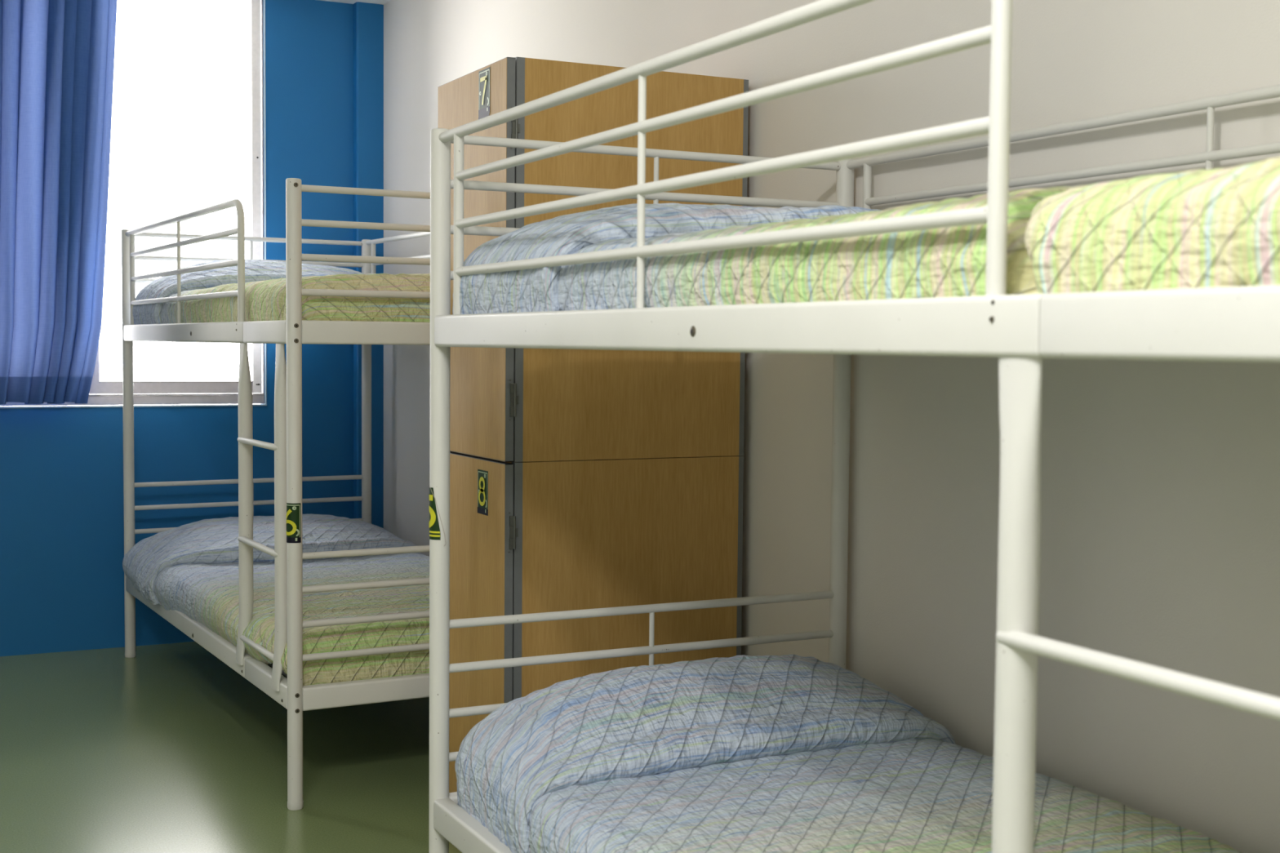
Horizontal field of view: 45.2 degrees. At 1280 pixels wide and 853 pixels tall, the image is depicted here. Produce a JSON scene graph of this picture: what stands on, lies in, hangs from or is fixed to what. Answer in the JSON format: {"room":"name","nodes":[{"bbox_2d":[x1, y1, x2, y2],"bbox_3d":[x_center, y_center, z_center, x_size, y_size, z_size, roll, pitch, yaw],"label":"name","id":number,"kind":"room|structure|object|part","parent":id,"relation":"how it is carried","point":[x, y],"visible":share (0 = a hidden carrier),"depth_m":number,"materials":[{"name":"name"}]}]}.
{"room":"dormitory","nodes":[
{"label":"dormitory","id":0,"kind":"room"},
{"bbox_2d":[0,0,383,656],"bbox_3d":[-2.812,-0.411,5.543,4.100,2.572,0.140,-1,3,-27],"label":"wall","id":1,"kind":"structure","parent":0,"point":[62,506],"depth_m":6.14,"materials":[{"name":"blue paint"}]},
{"bbox_2d":[0,0,264,406],"bbox_3d":[-2.413,-0.890,5.738,2.002,1.628,0.062,-1,3,-27],"label":"window","id":2,"kind":"structure","parent":1,"relation":"in","point":[101,393],"depth_m":6.13,"materials":[{"name":"metal"}]},
{"bbox_3d":[-1.817,-0.916,6.028,0.659,1.574,0.024,-1,3,-27],"label":"sash","id":3,"kind":"part","parent":2,"relation":"part of","materials":[{"name":"glass"}]},
{"bbox_2d":[0,0,266,408],"bbox_3d":[-2.392,-0.882,5.703,2.010,1.631,0.008,-1,3,-27],"label":"trim","id":4,"kind":"structure","parent":1,"relation":"attached to","point":[264,126],"depth_m":6.12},
{"bbox_2d":[0,641,462,852],"bbox_3d":[-0.994,1.131,2.275,4.350,0.120,8.085,-1,3,-27],"label":"floor","id":5,"kind":"structure","parent":0,"point":[168,748],"depth_m":4.36,"materials":[{"name":"green"}]},
{"bbox_2d":[121,177,430,810],"bbox_3d":[-0.996,0.115,5.068,0.978,1.607,2.179,-1,4,-29],"label":"bunk bed","id":6,"kind":"object","parent":5,"relation":"on","point":[290,692],"visible":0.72,"depth_m":4.05,"materials":[{"name":"metal"}]},
{"bbox_3d":[-1.918,0.062,5.774,0.039,1.595,0.039,-1,4,-29],"label":"leg","id":7,"kind":"part","parent":6,"relation":"part of","materials":[{"name":"white metal"}]},
{"bbox_3d":[-1.494,-0.305,4.999,0.036,0.060,1.692,-1,4,-29],"label":"rail","id":8,"kind":"part","parent":6,"relation":"part of","materials":[{"name":"white metal"}]},
{"bbox_3d":[-1.503,0.633,5.050,0.036,0.060,1.692,-1,4,-29],"label":"rail","id":9,"kind":"part","parent":6,"relation":"part of","materials":[{"name":"white metal"}]},
{"bbox_3d":[-0.982,-0.250,4.082,0.036,0.060,0.408,-1,4,-29],"label":"rail","id":10,"kind":"part","parent":6,"relation":"part of","materials":[{"name":"white metal"}]},
{"bbox_3d":[-0.991,0.687,4.133,0.036,0.060,0.408,-1,4,-29],"label":"rail","id":11,"kind":"part","parent":6,"relation":"part of","materials":[{"name":"white metal"}]},
{"bbox_2d":[267,663,287,677],"bbox_3d":[-0.996,0.578,5.095,0.860,0.116,2.045,-1,4,-29],"label":"mattress","id":12,"kind":"object","parent":6,"relation":"on","point":[269,664],"visible":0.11,"depth_m":4.17,"materials":[{"name":"fabric"}]},
{"bbox_2d":[122,513,429,685],"bbox_3d":[-1.030,0.503,5.094,0.990,0.265,2.125,-1,4,-29],"label":"quilt","id":13,"kind":"object","parent":12,"relation":"on","point":[192,570],"visible":0.67,"depth_m":4.89,"materials":[{"name":"fabric"}]},
{"bbox_2d":[132,259,430,324],"bbox_3d":[-1.000,-0.439,5.054,0.946,0.276,2.125,-1,4,-29],"label":"quilt","id":14,"kind":"object","parent":6,"relation":"on","point":[264,280],"visible":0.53,"depth_m":4.26,"materials":[{"name":"fabric"}]},
{"bbox_3d":[-0.878,0.173,3.912,0.039,1.595,0.039,-1,4,-29],"label":"leg","id":15,"kind":"part","parent":6,"relation":"part of","materials":[{"name":"white metal"}]},
{"bbox_3d":[-0.468,-0.247,4.116,0.897,0.060,0.036,-1,4,-29],"label":"rail","id":16,"kind":"part","parent":6,"relation":"part of","materials":[{"name":"white metal"}]},
{"bbox_3d":[-0.477,0.690,4.167,0.897,0.060,0.036,-1,4,-29],"label":"rail","id":17,"kind":"part","parent":6,"relation":"part of","materials":[{"name":"white metal"}]},
{"bbox_3d":[-1.106,0.045,6.226,0.039,1.595,0.039,-1,4,-29],"label":"leg","id":18,"kind":"part","parent":6,"relation":"part of","materials":[{"name":"white metal"}]},
{"bbox_2d":[448,450,743,792],"bbox_3d":[-0.134,0.529,3.861,0.630,0.927,0.471,-1,3,-27],"label":"locker","id":19,"kind":"object","parent":5,"relation":"on","point":[531,537],"visible":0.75,"depth_m":3.64,"materials":[{"name":"brown wood"}]},
{"bbox_3d":[-0.406,0.534,3.728,0.020,0.921,0.460,-1,3,-27],"label":"door","id":20,"kind":"part","parent":19,"relation":"part of","materials":[{"name":"brown wood"}]},
{"bbox_3d":[-0.119,0.075,3.846,0.598,0.018,0.426,-1,3,-27],"label":"panel","id":21,"kind":"part","parent":19,"relation":"part of","materials":[{"name":"brown wood"}]},
{"bbox_2d":[437,56,748,462],"bbox_3d":[-0.125,-0.391,3.812,0.630,0.912,0.471,-1,3,-27],"label":"locker","id":22,"kind":"object","parent":19,"relation":"on","point":[507,404],"visible":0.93,"depth_m":3.60,"materials":[{"name":"brown wood"}]},
{"bbox_3d":[-0.397,-0.386,3.678,0.020,0.906,0.460,-1,3,-27],"label":"door","id":23,"kind":"part","parent":22,"relation":"part of","materials":[{"name":"brown wood"}]},
{"bbox_3d":[-0.021,0.540,3.673,0.571,0.927,0.019,-1,3,-27],"label":"panel","id":24,"kind":"part","parent":19,"relation":"part of","materials":[{"name":"brown wood"}]},
{"bbox_2d":[428,0,1279,852],"bbox_3d":[0.504,0.282,2.243,0.978,1.607,2.179,-1,3,-27],"label":"bunk bed","id":25,"kind":"object","parent":5,"relation":"on","point":[1231,323],"visible":0.86,"depth_m":1.86,"materials":[{"name":"metal"}]},
{"bbox_3d":[-0.389,0.228,2.986,0.039,1.595,0.039,-1,3,-27],"label":"leg","id":26,"kind":"part","parent":25,"relation":"part of","materials":[{"name":"white metal"}]},
{"bbox_3d":[0.021,0.746,3.224,0.897,0.060,0.036,-1,3,-27],"label":"rail","id":27,"kind":"part","parent":25,"relation":"part of","materials":[{"name":"white metal"}]},
{"bbox_3d":[-0.004,0.799,2.246,0.036,0.060,1.692,-1,3,-27],"label":"rail","id":28,"kind":"part","parent":25,"relation":"part of","materials":[{"name":"white metal"}]},
{"bbox_3d":[0.004,-0.139,2.195,0.036,0.060,1.692,-1,3,-27],"label":"rail","id":29,"kind":"part","parent":25,"relation":"part of","materials":[{"name":"white metal"}]},
{"bbox_3d":[0.441,0.213,3.405,0.039,1.595,0.039,-1,3,-27],"label":"leg","id":30,"kind":"part","parent":25,"relation":"part of","materials":[{"name":"white metal"}]},
{"bbox_2d":[454,654,1240,852],"bbox_3d":[0.485,0.653,2.283,0.949,0.306,2.136,-1,3,-27],"label":"quilt","id":31,"kind":"object","parent":25,"relation":"on","point":[786,753],"visible":0.98,"depth_m":2.69,"materials":[{"name":"fabric"}]},
{"bbox_2d":[452,156,1279,314],"bbox_3d":[0.501,-0.252,2.229,0.938,0.240,2.123,-1,3,-27],"label":"quilt","id":32,"kind":"object","parent":25,"relation":"on","point":[1217,227],"visible":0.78,"depth_m":1.66,"materials":[{"name":"fabric"}]},
{"bbox_3d":[0.479,-0.083,1.258,0.036,0.060,0.408,-1,3,-27],"label":"rail","id":33,"kind":"part","parent":25,"relation":"part of","materials":[{"name":"white metal"}]},
{"bbox_2d":[196,0,390,5],"bbox_3d":[-0.968,-1.557,2.130,4.350,0.120,8.085,-1,3,-27],"label":"ceiling","id":34,"kind":"structure","parent":0,"point":[244,2],"depth_m":6.24,"materials":[{"name":"paint"}]},
{"bbox_2d":[0,0,117,404],"bbox_3d":[-2.449,-0.878,5.589,1.075,1.598,0.084,-1,3,-27],"label":"curtain","id":35,"kind":"object","parent":34,"relation":"hanging from","point":[57,56],"visible":1,"depth_m":5.71,"materials":[{"name":"blue fabric"}]},
{"bbox_2d":[383,0,1279,852],"bbox_3d":[0.726,-0.246,3.121,0.200,2.572,7.887,-1,3,-27],"label":"wall","id":36,"kind":"structure","parent":0,"point":[1160,485],"depth_m":3.02,"materials":[{"name":"white paint"}]}
]}

